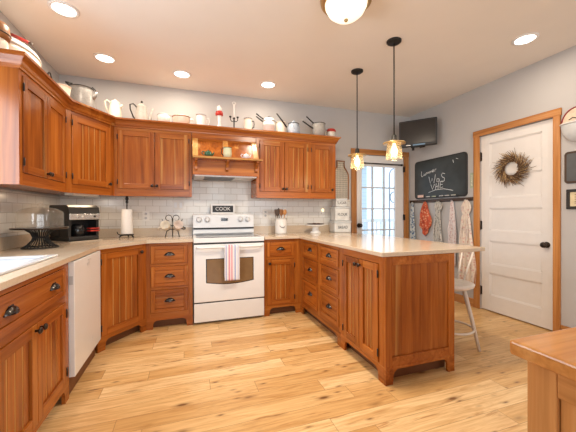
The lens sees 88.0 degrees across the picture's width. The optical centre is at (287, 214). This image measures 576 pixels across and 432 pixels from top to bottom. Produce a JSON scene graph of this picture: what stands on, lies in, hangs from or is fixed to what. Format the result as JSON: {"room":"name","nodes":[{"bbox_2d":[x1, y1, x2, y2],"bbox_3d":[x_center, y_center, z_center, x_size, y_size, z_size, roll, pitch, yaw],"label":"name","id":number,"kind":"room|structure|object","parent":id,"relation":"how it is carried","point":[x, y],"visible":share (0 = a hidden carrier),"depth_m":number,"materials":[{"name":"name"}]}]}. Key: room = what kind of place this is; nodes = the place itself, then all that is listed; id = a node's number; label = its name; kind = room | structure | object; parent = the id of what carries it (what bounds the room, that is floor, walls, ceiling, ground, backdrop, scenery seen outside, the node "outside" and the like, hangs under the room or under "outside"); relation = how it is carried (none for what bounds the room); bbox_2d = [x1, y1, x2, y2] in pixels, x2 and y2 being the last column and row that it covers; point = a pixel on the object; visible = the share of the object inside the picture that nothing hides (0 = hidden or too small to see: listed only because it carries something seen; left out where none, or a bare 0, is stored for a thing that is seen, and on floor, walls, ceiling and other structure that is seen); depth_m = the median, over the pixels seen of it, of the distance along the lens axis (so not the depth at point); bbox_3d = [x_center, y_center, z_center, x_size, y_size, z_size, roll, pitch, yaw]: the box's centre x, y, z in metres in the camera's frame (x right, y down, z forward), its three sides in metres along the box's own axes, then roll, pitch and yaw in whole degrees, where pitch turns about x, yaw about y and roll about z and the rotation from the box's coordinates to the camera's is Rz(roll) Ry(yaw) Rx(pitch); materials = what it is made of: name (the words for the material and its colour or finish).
{"room":"kitchen","nodes":[
{"label":"kitchen","id":0,"kind":"room"},
{"bbox_2d":[0,11,59,196],"bbox_3d":[-1.456,-0.171,-0.015,0.120,2.706,6.909,0,0,-19],"label":"wall","id":1,"kind":"structure","parent":0,"point":[46,66],"depth_m":2.71,"materials":[{"name":"grey paint"}]},
{"bbox_2d":[0,189,59,236],"bbox_3d":[-2.205,0.041,2.398,0.010,0.454,1.838,0,0,-19],"label":"wall tiles","id":2,"kind":"structure","parent":1,"relation":"attached to","point":[17,209],"depth_m":2.52,"materials":[{"name":"white tile"}]},
{"bbox_2d":[0,66,66,191],"bbox_3d":[-1.953,-0.597,2.202,0.357,0.818,0.776,0,0,-19],"label":"upper cabinet","id":3,"kind":"object","parent":1,"relation":"attached to","point":[32,122],"visible":0.98,"depth_m":2.02,"materials":[{"name":"brown wood"}]},
{"bbox_2d":[0,20,11,48],"bbox_3d":[-1.868,-1.118,1.897,0.164,0.220,0.164,0,0,-19],"label":"crock","id":4,"kind":"object","parent":3,"relation":"on","point":[5,36],"visible":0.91,"depth_m":1.89,"materials":[{"name":"beige ceramic"}]},
{"bbox_2d":[9,38,41,67],"bbox_3d":[-2.008,-1.141,2.215,0.254,0.265,0.513,0,0,-19],"label":"pot","id":5,"kind":"object","parent":3,"relation":"on","point":[15,44],"visible":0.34,"depth_m":2.10,"materials":[{"name":"beige ceramic"}]},
{"bbox_2d":[10,33,32,44],"bbox_3d":[-1.937,-1.270,2.164,0.148,0.082,0.022,0,0,-6],"label":"rolling pin","id":6,"kind":"object","parent":5,"relation":"on","point":[12,34],"visible":0.91,"depth_m":2.16,"materials":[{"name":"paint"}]},
{"bbox_2d":[24,109,113,196],"bbox_3d":[-2.090,-0.593,2.986,0.586,0.830,0.793,0,0,-19],"label":"upper cabinet","id":7,"kind":"object","parent":1,"relation":"attached to","point":[89,141],"visible":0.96,"depth_m":2.85,"materials":[{"name":"brown wood"}]},
{"bbox_2d":[57,83,71,95],"bbox_3d":[-2.040,-1.080,2.684,0.150,0.139,0.149,0,0,-19],"label":"crock","id":8,"kind":"object","parent":7,"relation":"on","point":[66,88],"visible":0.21,"depth_m":2.66,"materials":[{"name":"beige ceramic"}]},
{"bbox_2d":[65,81,98,107],"bbox_3d":[-2.034,-1.151,2.963,0.270,0.278,0.235,0,0,8],"label":"enamel pot","id":9,"kind":"object","parent":7,"relation":"on","point":[84,94],"visible":0.65,"depth_m":2.89,"materials":[{"name":"white metal"}]},
{"bbox_2d":[65,193,98,196],"bbox_3d":[-2.031,-0.190,2.946,0.100,0.023,0.290,0,0,11],"label":"light","id":10,"kind":"object","parent":7,"relation":"attached to","point":[70,194],"depth_m":2.88,"materials":[{"name":"white plastic"}]},
{"bbox_2d":[104,99,122,116],"bbox_3d":[-1.898,-1.133,3.253,0.132,0.240,0.154,0,0,36],"label":"pitcher","id":11,"kind":"object","parent":7,"relation":"on","point":[115,108],"visible":0.81,"depth_m":3.22,"materials":[{"name":"ceramic"}]},
{"bbox_2d":[59,74,408,237],"bbox_3d":[-0.299,-0.192,4.089,4.948,2.706,0.120,0,0,-19],"label":"wall","id":12,"kind":"structure","parent":0,"point":[374,129],"depth_m":3.96,"materials":[{"name":"grey paint"}]},
{"bbox_2d":[114,127,191,196],"bbox_3d":[-1.512,-0.603,3.410,0.781,0.818,0.359,0,0,-19],"label":"upper cabinet","id":13,"kind":"object","parent":12,"relation":"attached to","point":[147,162],"visible":1,"depth_m":3.26,"materials":[{"name":"brown wood"}]},
{"bbox_2d":[129,101,153,119],"bbox_3d":[-1.643,-1.142,3.347,0.206,0.256,0.146,0,0,15],"label":"coffee pot","id":14,"kind":"object","parent":13,"relation":"on","point":[141,109],"visible":0.76,"depth_m":3.31,"materials":[{"name":"white metal"}]},
{"bbox_2d":[157,113,170,121],"bbox_3d":[-1.424,-1.081,3.421,0.148,0.132,0.148,0,0,-19],"label":"lidded dish","id":15,"kind":"object","parent":13,"relation":"on","point":[161,116],"visible":0.78,"depth_m":3.37,"materials":[{"name":"white ceramic"}]},
{"bbox_2d":[172,114,193,122],"bbox_3d":[-1.244,-1.085,3.482,0.208,0.137,0.208,0,0,-45],"label":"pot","id":16,"kind":"object","parent":13,"relation":"on","point":[180,118],"visible":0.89,"depth_m":3.41,"materials":[{"name":"beige ceramic"}]},
{"bbox_2d":[59,179,349,234],"bbox_3d":[-0.794,-0.119,3.853,3.618,0.754,0.010,0,0,-19],"label":"wall tiles","id":17,"kind":"structure","parent":12,"relation":"attached to","point":[205,193],"depth_m":3.76,"materials":[{"name":"white tile"}]},
{"bbox_2d":[142,211,148,220],"bbox_3d":[-1.687,0.023,3.540,0.075,0.120,0.008,0,0,-19],"label":"wall outlet","id":18,"kind":"object","parent":17,"relation":"attached to","point":[145,214],"visible":1,"depth_m":3.54,"materials":[{"name":"white plastic"}]},
{"bbox_2d":[173,200,182,209],"bbox_3d":[-1.346,-0.108,3.655,0.120,0.120,0.009,0,0,-19],"label":"light switch","id":19,"kind":"object","parent":17,"relation":"attached to","point":[177,204],"visible":1,"depth_m":3.65,"materials":[{"name":"white plastic"}]},
{"bbox_2d":[263,209,267,217],"bbox_3d":[-0.304,-0.003,4.009,0.075,0.120,0.008,0,0,-19],"label":"wall outlet","id":20,"kind":"object","parent":17,"relation":"attached to","point":[265,211],"visible":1,"depth_m":4.01,"materials":[{"name":"white plastic"}]},
{"bbox_2d":[320,209,324,216],"bbox_3d":[0.498,-0.016,4.268,0.072,0.128,0.034,0,0,-19],"label":"night light","id":21,"kind":"object","parent":17,"relation":"attached to","point":[322,211],"visible":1,"depth_m":4.27,"materials":[{"name":"white plastic"}]},
{"bbox_2d":[192,133,262,181],"bbox_3d":[-0.739,-0.716,3.529,0.752,0.598,0.630,0,0,-19],"label":"range hood","id":22,"kind":"object","parent":12,"relation":"attached to","point":[217,167],"visible":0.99,"depth_m":3.42,"materials":[{"name":"brown wood"}]},
{"bbox_2d":[196,114,209,124],"bbox_3d":[-1.024,-1.097,3.549,0.142,0.159,0.117,0,0,15],"label":"enamel mug","id":23,"kind":"object","parent":22,"relation":"on","point":[200,118],"visible":0.72,"depth_m":3.51,"materials":[{"name":"white ceramic"}]},
{"bbox_2d":[201,150,213,155],"bbox_3d":[-0.866,-0.657,3.228,0.117,0.078,0.083,0,0,14],"label":"teapot","id":24,"kind":"object","parent":22,"relation":"on","point":[207,153],"visible":0.84,"depth_m":3.20,"materials":[{"name":"green ceramic"}]},
{"bbox_2d":[215,105,222,125],"bbox_3d":[-0.834,-1.168,3.621,0.094,0.300,0.094,0,0,-19],"label":"figurine","id":25,"kind":"object","parent":22,"relation":"on","point":[219,113],"visible":0.88,"depth_m":3.60,"materials":[{"name":"white ceramic"}]},
{"bbox_2d":[221,147,231,156],"bbox_3d":[-0.670,-0.675,3.292,0.102,0.113,0.102,0,0,26],"label":"pitcher","id":26,"kind":"object","parent":22,"relation":"on","point":[227,152],"visible":0.93,"depth_m":3.26,"materials":[{"name":"ceramic"}]},
{"bbox_2d":[229,102,238,126],"bbox_3d":[-0.666,-1.202,3.678,0.106,0.366,0.072,0,0,11],"label":"candlestick","id":27,"kind":"object","parent":22,"relation":"on","point":[233,121],"visible":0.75,"depth_m":3.67,"materials":[{"name":"black metal"}]},
{"bbox_2d":[241,153,250,157],"bbox_3d":[-0.474,-0.653,3.360,0.101,0.067,0.071,0,0,14],"label":"teapot","id":28,"kind":"object","parent":22,"relation":"on","point":[246,155],"visible":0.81,"depth_m":3.34,"materials":[{"name":"white ceramic"}]},
{"bbox_2d":[244,117,254,128],"bbox_3d":[-0.492,-1.107,3.730,0.123,0.175,0.100,0,0,15],"label":"mug","id":29,"kind":"object","parent":22,"relation":"on","point":[248,121],"visible":0.71,"depth_m":3.69,"materials":[{"name":"beige ceramic"}]},
{"bbox_2d":[251,138,335,198],"bbox_3d":[0.079,-0.610,3.950,1.081,0.818,0.359,0,0,-19],"label":"upper cabinet","id":30,"kind":"object","parent":12,"relation":"attached to","point":[288,169],"visible":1,"depth_m":3.81,"materials":[{"name":"brown wood"}]},
{"bbox_2d":[0,48,340,143],"bbox_3d":[-0.904,-0.972,3.247,3.643,0.087,1.106,0,0,-42],"label":"crown molding","id":31,"kind":"structure","parent":30,"relation":"attached to","point":[21,60],"depth_m":3.15,"materials":[{"name":"brown wood"}]},
{"bbox_2d":[256,113,274,130],"bbox_3d":[-0.287,-1.149,3.806,0.251,0.257,0.162,0,0,-19],"label":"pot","id":32,"kind":"object","parent":30,"relation":"on","point":[268,122],"visible":0.89,"depth_m":3.76,"materials":[{"name":"white ceramic"}]},
{"bbox_2d":[276,113,286,131],"bbox_3d":[-0.099,-1.153,3.878,0.160,0.264,0.162,0,0,-19],"label":"saucepan","id":33,"kind":"object","parent":30,"relation":"on","point":[281,126],"visible":0.62,"depth_m":3.83,"materials":[{"name":"metal"}]},
{"bbox_2d":[287,120,299,132],"bbox_3d":[0.075,-1.127,3.929,0.170,0.210,0.169,0,0,-19],"label":"jar","id":34,"kind":"object","parent":30,"relation":"on","point":[293,127],"visible":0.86,"depth_m":3.86,"materials":[{"name":"white ceramic"}]},
{"bbox_2d":[302,116,324,134],"bbox_3d":[0.347,-1.167,4.021,0.330,0.287,0.180,0,0,-19],"label":"boiler","id":35,"kind":"object","parent":30,"relation":"on","point":[318,128],"visible":0.88,"depth_m":3.97,"materials":[{"name":"white metal"}]},
{"bbox_2d":[325,128,335,135],"bbox_3d":[0.592,-1.099,4.106,0.132,0.148,0.128,0,0,24],"label":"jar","id":36,"kind":"object","parent":30,"relation":"on","point":[331,131],"visible":0.83,"depth_m":4.05,"materials":[{"name":"beige ceramic"}]},
{"bbox_2d":[336,160,348,199],"bbox_3d":[0.766,-0.497,4.365,0.278,0.570,0.038,0,0,-19],"label":"rack","id":37,"kind":"object","parent":12,"relation":"attached to","point":[342,175],"visible":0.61,"depth_m":4.37,"materials":[{"name":"brown wood"}]},
{"bbox_2d":[351,148,408,237],"bbox_3d":[1.436,0.086,4.602,1.047,2.135,0.024,0,0,-19],"label":"door frame","id":38,"kind":"structure","parent":12,"relation":"attached to","point":[405,155],"depth_m":4.55,"materials":[{"name":"brown wood"}]},
{"bbox_2d":[357,155,404,237],"bbox_3d":[1.441,0.124,4.606,0.869,2.040,0.110,0,0,-19],"label":"door","id":39,"kind":"structure","parent":12,"relation":"in","point":[384,162],"depth_m":4.64,"materials":[{"name":"white paint"}]},
{"bbox_2d":[0,0,575,116],"bbox_3d":[0.825,-1.565,0.755,4.948,0.060,7.149,0,0,-19],"label":"ceiling","id":40,"kind":"structure","parent":0,"point":[448,49],"depth_m":2.71,"materials":[{"name":"paint"}]},
{"bbox_2d":[47,0,79,17],"bbox_3d":[-1.674,-1.528,2.229,0.196,0.010,0.196,0,0,-19],"label":"recessed light","id":41,"kind":"object","parent":40,"relation":"in","point":[62,8],"visible":1,"depth_m":2.22,"materials":[{"name":"white paint"}]},
{"bbox_2d":[51,3,75,15],"bbox_3d":[-1.674,-1.528,2.229,0.150,0.003,0.150,0,0,-19],"label":"diffuser","id":42,"kind":"object","parent":41,"relation":"attached to","point":[63,9],"depth_m":2.22,"materials":[{"name":"white glass"}]},
{"bbox_2d":[93,53,115,63],"bbox_3d":[-1.800,-1.530,2.933,0.196,0.010,0.196,0,0,-19],"label":"recessed light","id":43,"kind":"object","parent":40,"relation":"in","point":[102,57],"visible":1,"depth_m":2.93,"materials":[{"name":"white glass"}]},
{"bbox_2d":[96,55,113,61],"bbox_3d":[-1.800,-1.530,2.933,0.150,0.003,0.150,0,0,-19],"label":"diffuser","id":44,"kind":"object","parent":43,"relation":"attached to","point":[102,58],"depth_m":2.93,"materials":[{"name":"white glass"}]},
{"bbox_2d":[172,70,190,78],"bbox_3d":[-1.164,-1.534,3.275,0.196,0.010,0.196,0,0,-19],"label":"recessed light","id":45,"kind":"object","parent":40,"relation":"in","point":[184,74],"visible":1,"depth_m":3.27,"materials":[{"name":"white"}]},
{"bbox_2d":[175,72,188,76],"bbox_3d":[-1.164,-1.534,3.275,0.150,0.003,0.150,0,0,-19],"label":"diffuser","id":46,"kind":"object","parent":45,"relation":"attached to","point":[178,74],"depth_m":3.27,"materials":[{"name":"white"}]},
{"bbox_2d":[260,81,275,87],"bbox_3d":[-0.238,-1.538,3.550,0.196,0.010,0.196,0,0,-19],"label":"recessed light","id":47,"kind":"object","parent":40,"relation":"in","point":[265,84],"visible":1,"depth_m":3.54,"materials":[{"name":"white"}]},
{"bbox_2d":[262,82,273,86],"bbox_3d":[-0.238,-1.538,3.550,0.150,0.003,0.150,0,0,-19],"label":"diffuser","id":48,"kind":"object","parent":47,"relation":"attached to","point":[264,84],"depth_m":3.54,"materials":[{"name":"white plastic"}]},
{"bbox_2d":[320,0,371,24],"bbox_3d":[0.411,-1.450,2.114,0.368,0.178,0.368,0,0,-19],"label":"flush ceiling light","id":49,"kind":"object","parent":40,"relation":"attached to","point":[343,12],"visible":1,"depth_m":2.07,"materials":[{"name":"white glass"}]},
{"bbox_2d":[348,68,365,166],"bbox_3d":[0.747,-1.016,3.221,0.194,1.057,0.194,0,0,-19],"label":"pendant light","id":50,"kind":"object","parent":40,"relation":"hanging from","point":[357,71],"visible":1,"depth_m":3.21,"materials":[{"name":"black metal"}]},
{"bbox_2d":[383,37,405,156],"bbox_3d":[0.946,-1.014,2.660,0.194,1.057,0.194,0,0,-19],"label":"pendant light","id":51,"kind":"object","parent":40,"relation":"hanging from","point":[394,41],"visible":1,"depth_m":2.65,"materials":[{"name":"black metal"}]},
{"bbox_2d":[511,32,539,45],"bbox_3d":[2.093,-1.541,2.634,0.196,0.010,0.196,0,0,-19],"label":"recessed light","id":52,"kind":"object","parent":40,"relation":"in","point":[526,38],"visible":1,"depth_m":2.63,"materials":[{"name":"white"}]},
{"bbox_2d":[514,35,535,43],"bbox_3d":[2.093,-1.541,2.634,0.150,0.003,0.150,0,0,-19],"label":"diffuser","id":53,"kind":"object","parent":52,"relation":"attached to","point":[522,39],"depth_m":2.63,"materials":[{"name":"white"}]},
{"bbox_2d":[37,301,552,431],"bbox_3d":[0.834,1.201,0.766,4.948,0.060,7.149,0,0,-19],"label":"floor","id":54,"kind":"structure","parent":0,"point":[283,371],"depth_m":2.03,"materials":[{"name":"brown wood"}]},
{"bbox_2d":[0,263,68,431],"bbox_3d":[-1.527,0.739,1.409,0.639,0.875,0.845,0,0,-19],"label":"base cabinet","id":55,"kind":"object","parent":54,"relation":"on","point":[34,311],"visible":0.99,"depth_m":1.46,"materials":[{"name":"brown wood"}]},
{"bbox_2d":[68,250,100,394],"bbox_3d":[-1.756,0.740,2.108,0.613,0.868,0.612,0,0,-19],"label":"dishwasher","id":56,"kind":"object","parent":54,"relation":"on","point":[84,293],"visible":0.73,"depth_m":2.08,"materials":[{"name":"white metal"}]},
{"bbox_2d":[95,244,145,352],"bbox_3d":[-1.884,0.734,2.935,0.910,0.875,0.995,0,0,-19],"label":"base cabinet","id":57,"kind":"object","parent":54,"relation":"on","point":[122,269],"visible":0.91,"depth_m":2.75,"materials":[{"name":"brown wood"}]},
{"bbox_2d":[0,227,192,290],"bbox_3d":[-1.446,0.233,2.297,1.381,0.126,2.518,0,0,-19],"label":"countertop","id":58,"kind":"structure","parent":57,"relation":"on","point":[9,245],"depth_m":2.39,"materials":[{"name":"beige stone"}]},
{"bbox_2d":[0,254,57,274],"bbox_3d":[-1.563,0.279,1.429,0.495,0.042,0.820,0,0,-19],"label":"sink","id":59,"kind":"object","parent":58,"relation":"in","point":[8,264],"visible":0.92,"depth_m":1.76,"materials":[{"name":"white ceramic"}]},
{"bbox_2d":[0,258,35,268],"bbox_3d":[-1.563,0.285,1.429,0.425,0.030,0.750,0,0,-19],"label":"basin","id":60,"kind":"object","parent":59,"relation":"in","point":[5,263],"depth_m":1.76,"materials":[{"name":"white ceramic"}]},
{"bbox_2d":[9,227,68,248],"bbox_3d":[-1.963,0.089,2.365,0.368,0.355,0.368,0,0,-19],"label":"cake stand","id":61,"kind":"object","parent":58,"relation":"on","point":[34,234],"visible":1,"depth_m":2.32,"materials":[{"name":"black metal"}]},
{"bbox_2d":[52,239,101,242],"bbox_3d":[-2.097,0.262,2.960,0.345,0.006,0.310,0,0,26],"label":"placemat","id":62,"kind":"object","parent":58,"relation":"on","point":[97,239],"visible":0.44,"depth_m":2.84,"materials":[{"name":"beige fabric"}]},
{"bbox_2d":[49,205,99,241],"bbox_3d":[-2.111,0.086,2.959,0.328,0.345,0.294,0,0,23],"label":"coffee maker","id":63,"kind":"object","parent":62,"relation":"on","point":[82,221],"visible":0.98,"depth_m":2.86,"materials":[{"name":"black plastic"}]},
{"bbox_2d":[117,196,133,237],"bbox_3d":[-1.794,0.024,3.307,0.171,0.473,0.156,0,0,-19],"label":"paper towel holder","id":64,"kind":"object","parent":58,"relation":"on","point":[126,214],"visible":0.96,"depth_m":3.26,"materials":[{"name":"white paper"}]},
{"bbox_2d":[162,215,182,236],"bbox_3d":[-1.353,0.134,3.493,0.228,0.255,0.094,0,0,-19],"label":"mug rack","id":65,"kind":"object","parent":58,"relation":"on","point":[172,225],"visible":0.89,"depth_m":3.47,"materials":[{"name":"black metal"}]},
{"bbox_2d":[158,220,170,230],"bbox_3d":[-1.410,0.131,3.399,0.134,0.119,0.118,0,0,-19],"label":"mug","id":66,"kind":"object","parent":65,"relation":"hanging from","point":[165,225],"visible":1,"depth_m":3.41,"materials":[{"name":"beige ceramic"}]},
{"bbox_2d":[173,220,185,229],"bbox_3d":[-1.256,0.130,3.451,0.134,0.119,0.118,0,0,-19],"label":"mug","id":67,"kind":"object","parent":65,"relation":"hanging from","point":[178,224],"visible":1,"depth_m":3.46,"materials":[{"name":"ceramic"}]},
{"bbox_2d":[146,242,192,329],"bbox_3d":[-1.305,0.730,3.337,0.445,0.875,0.625,0,0,-19],"label":"base cabinet","id":68,"kind":"object","parent":54,"relation":"on","point":[169,266],"visible":1,"depth_m":3.06,"materials":[{"name":"brown wood"}]},
{"bbox_2d":[192,214,263,322],"bbox_3d":[-0.713,0.583,3.490,0.760,1.165,0.686,0,0,-19],"label":"range","id":69,"kind":"object","parent":54,"relation":"on","point":[215,298],"visible":0.98,"depth_m":3.26,"materials":[{"name":"white metal"}]},
{"bbox_2d":[211,204,234,213],"bbox_3d":[-0.823,-0.064,3.763,0.296,0.124,0.028,0,0,-19],"label":"kitchen sign","id":70,"kind":"object","parent":69,"relation":"on","point":[215,208],"visible":1,"depth_m":3.75,"materials":[{"name":"white paint"}]},
{"bbox_2d":[224,244,239,280],"bbox_3d":[-0.597,0.516,3.180,0.159,0.377,0.040,0,0,-19],"label":"dish towel","id":71,"kind":"object","parent":69,"relation":"hanging from","point":[231,252],"visible":1,"depth_m":3.17,"materials":[{"name":"fabric"}]},
{"bbox_2d":[263,238,300,316],"bbox_3d":[0.133,0.724,3.818,1.040,0.875,0.639,0,0,-19],"label":"base cabinet","id":72,"kind":"object","parent":54,"relation":"on","point":[282,261],"visible":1,"depth_m":3.46,"materials":[{"name":"brown wood"}]},
{"bbox_2d":[254,225,484,256],"bbox_3d":[0.531,0.224,3.134,1.360,0.126,2.203,0,0,-19],"label":"countertop","id":73,"kind":"structure","parent":72,"relation":"on","point":[377,245],"depth_m":2.71,"materials":[{"name":"beige stone"}]},
{"bbox_2d":[275,218,286,233],"bbox_3d":[-0.091,0.153,3.877,0.162,0.204,0.162,0,0,14],"label":"utensil crock","id":74,"kind":"object","parent":73,"relation":"on","point":[280,223],"visible":0.99,"depth_m":3.81,"materials":[{"name":"white ceramic"}]},
{"bbox_2d":[305,224,325,232],"bbox_3d":[0.369,0.196,3.990,0.280,0.114,0.280,0,0,-19],"label":"cake stand","id":75,"kind":"object","parent":73,"relation":"on","point":[315,228],"visible":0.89,"depth_m":3.95,"materials":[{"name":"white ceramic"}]},
{"bbox_2d":[329,221,350,232],"bbox_3d":[0.727,0.174,4.180,0.243,0.155,0.243,0,0,-11],"label":"canister","id":76,"kind":"object","parent":73,"relation":"on","point":[334,226],"visible":1,"depth_m":4.07,"materials":[{"name":"white metal"}]},
{"bbox_2d":[330,207,349,220],"bbox_3d":[0.726,-0.002,4.180,0.213,0.195,0.213,0,0,-11],"label":"canister","id":77,"kind":"object","parent":76,"relation":"on","point":[337,213],"visible":1,"depth_m":4.08,"materials":[{"name":"white metal"}]},
{"bbox_2d":[332,198,347,206],"bbox_3d":[0.725,-0.158,4.179,0.173,0.115,0.173,0,0,-11],"label":"canister","id":78,"kind":"object","parent":77,"relation":"on","point":[338,202],"visible":1,"depth_m":4.10,"materials":[{"name":"white metal"}]},
{"bbox_2d":[300,239,347,346],"bbox_3d":[0.577,0.725,3.158,0.625,0.875,0.972,0,0,-19],"label":"base cabinet","id":79,"kind":"object","parent":54,"relation":"on","point":[320,263],"visible":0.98,"depth_m":2.96,"materials":[{"name":"brown wood"}]},
{"bbox_2d":[341,248,454,385],"bbox_3d":[0.830,0.727,2.402,0.647,0.875,0.620,0,0,-19],"label":"base cabinet","id":80,"kind":"object","parent":54,"relation":"on","point":[397,312],"visible":0.96,"depth_m":2.15,"materials":[{"name":"brown wood"}]},
{"bbox_2d":[454,252,480,351],"bbox_3d":[1.464,0.741,2.694,0.487,0.846,0.487,0,0,-19],"label":"bar stool","id":81,"kind":"object","parent":54,"relation":"on","point":[463,285],"visible":0.28,"depth_m":2.54,"materials":[{"name":"white paint"}]},
{"bbox_2d":[510,327,575,431],"bbox_3d":[1.246,0.722,0.426,1.300,0.900,0.920,0,0,-19],"label":"base cabinet","id":82,"kind":"object","parent":54,"relation":"on","point":[550,357],"visible":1,"depth_m":0.60,"materials":[{"name":"brown wood"}]},
{"bbox_2d":[409,45,575,327],"bbox_3d":[3.116,-0.192,1.536,0.120,2.706,6.909,0,0,-19],"label":"wall","id":83,"kind":"structure","parent":0,"point":[549,83],"depth_m":3.30,"materials":[{"name":"grey paint"}]},
{"bbox_2d":[399,117,436,150],"bbox_3d":[1.929,-1.121,4.374,0.496,0.425,0.414,0,0,31],"label":"television","id":84,"kind":"object","parent":83,"relation":"attached to","point":[421,133],"visible":0.99,"depth_m":4.19,"materials":[{"name":"black plastic"}]},
{"bbox_2d":[410,197,472,202],"bbox_3d":[2.109,-0.192,4.231,0.056,0.044,1.100,0,0,-19],"label":"hook rail","id":85,"kind":"object","parent":83,"relation":"attached to","point":[464,198],"visible":0.99,"depth_m":4.11,"materials":[{"name":"brown wood"}]},
{"bbox_2d":[410,202,415,238],"bbox_3d":[1.952,0.297,4.681,0.040,0.979,0.145,0,0,-19],"label":"apron","id":86,"kind":"object","parent":85,"relation":"hanging from","point":[412,220],"visible":0.59,"depth_m":4.67,"materials":[{"name":"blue fabric"}]},
{"bbox_2d":[419,202,431,235],"bbox_3d":[2.036,0.073,4.433,0.041,0.530,0.242,0,0,-19],"label":"apron","id":87,"kind":"object","parent":85,"relation":"hanging from","point":[425,223],"visible":1,"depth_m":4.42,"materials":[{"name":"red fabric"}]},
{"bbox_2d":[433,201,442,241],"bbox_3d":[2.111,0.224,4.202,0.049,0.830,0.176,0,0,-19],"label":"apron","id":88,"kind":"object","parent":85,"relation":"hanging from","point":[437,234],"visible":0.77,"depth_m":4.20,"materials":[{"name":"grey fabric"}]},
{"bbox_2d":[448,200,456,265],"bbox_3d":[2.184,0.249,3.982,0.047,0.879,0.150,0,0,-19],"label":"apron","id":89,"kind":"object","parent":85,"relation":"hanging from","point":[452,234],"visible":0.78,"depth_m":3.96,"materials":[{"name":"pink fabric"}]},
{"bbox_2d":[458,200,475,282],"bbox_3d":[2.254,0.350,3.780,0.048,1.079,0.265,0,0,-19],"label":"apron","id":90,"kind":"object","parent":85,"relation":"hanging from","point":[465,235],"visible":0.85,"depth_m":3.77,"materials":[{"name":"beige fabric"}]},
{"bbox_2d":[415,152,467,198],"bbox_3d":[2.115,-0.515,4.211,0.055,0.570,0.910,0,0,-19],"label":"chalkboard","id":91,"kind":"object","parent":83,"relation":"attached to","point":[444,175],"visible":1,"depth_m":4.12,"materials":[{"name":"black plastic"}]},
{"bbox_2d":[454,293,472,306],"bbox_3d":[2.132,1.103,4.234,0.022,0.100,1.114,0,0,-19],"label":"baseboard","id":92,"kind":"structure","parent":83,"relation":"attached to","point":[457,297],"depth_m":3.87,"materials":[{"name":"brown wood"}]},
{"bbox_2d":[470,173,472,187],"bbox_3d":[2.303,-0.420,3.736,0.005,0.190,0.044,0,0,-19],"label":"card","id":93,"kind":"object","parent":83,"relation":"attached to","point":[471,174],"visible":1,"depth_m":3.74,"materials":[{"name":"beige paper"}]},
{"bbox_2d":[480,119,552,330],"bbox_3d":[2.458,0.104,3.273,0.107,2.080,0.772,0,0,-19],"label":"door","id":94,"kind":"structure","parent":83,"relation":"in","point":[516,223],"depth_m":3.22,"materials":[{"name":"white paint"}]},
{"bbox_2d":[490,148,534,186],"bbox_3d":[2.445,-0.507,3.259,0.070,0.437,0.455,0,0,-19],"label":"twig wreath","id":95,"kind":"object","parent":94,"relation":"hanging from","point":[504,161],"visible":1,"depth_m":3.26,"materials":[{"name":"brown plant"}]},
{"bbox_2d":[473,107,561,330],"bbox_3d":[2.454,0.071,3.272,0.022,2.170,0.920,0,0,-19],"label":"door frame","id":96,"kind":"structure","parent":83,"relation":"attached to","point":[556,114],"depth_m":2.89,"materials":[{"name":"brown wood"}]},
{"bbox_2d":[559,106,575,141],"bbox_3d":[2.606,-0.826,2.713,0.085,0.325,0.258,0,0,-19],"label":"decorative plate","id":97,"kind":"object","parent":83,"relation":"attached to","point":[568,123],"visible":1,"depth_m":2.75,"materials":[{"name":"white ceramic"}]},
{"bbox_2d":[561,122,575,141],"bbox_3d":[2.608,-0.750,2.715,0.072,0.172,0.240,0,0,-19],"label":"bowl","id":98,"kind":"object","parent":97,"relation":"on","point":[568,129],"depth_m":2.73,"materials":[{"name":"grey ceramic"}]},
{"bbox_2d":[564,151,575,183],"bbox_3d":[2.662,-0.432,2.660,0.016,0.295,0.325,0,0,-19],"label":"chalkboard","id":99,"kind":"object","parent":83,"relation":"attached to","point":[569,157],"visible":1,"depth_m":2.76,"materials":[{"name":"brown wood"}]},
{"bbox_2d":[566,189,575,208],"bbox_3d":[2.662,-0.137,2.661,0.018,0.184,0.292,0,0,-19],"label":"framed print","id":100,"kind":"object","parent":83,"relation":"attached to","point":[570,193],"visible":1,"depth_m":2.76,"materials":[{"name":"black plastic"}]},
{"label":"outside","id":101,"kind":"structure","parent":0,"visible":0},
{"bbox_3d":[0.574,1.261,10.779,14.000,0.060,11.961,0,0,-19],"label":"ground","id":102,"kind":"structure","parent":101,"visible":0},
{"bbox_2d":[362,166,366,233],"bbox_3d":[0.853,-1.023,11.638,4.100,4.500,3.300,0,0,-19],"label":"house","id":103,"kind":"structure","parent":102,"relation":"on","point":[364,168],"depth_m":10.99,"materials":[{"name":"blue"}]},
{"bbox_2d":[362,219,393,236],"bbox_3d":[1.600,0.643,7.091,2.820,1.200,0.100,0,0,-19],"label":"porch railing","id":104,"kind":"object","parent":102,"relation":"on","point":[363,220],"visible":0.06,"depth_m":7.27,"materials":[{"name":"white paint"}]},
{"bbox_2d":[389,168,393,235],"bbox_3d":[2.406,0.101,6.730,0.308,2.281,0.028,0,0,-19],"label":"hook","id":105,"kind":"object","parent":102,"relation":"on","point":[392,168],"visible":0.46,"depth_m":6.67,"materials":[{"name":"grey metal"}]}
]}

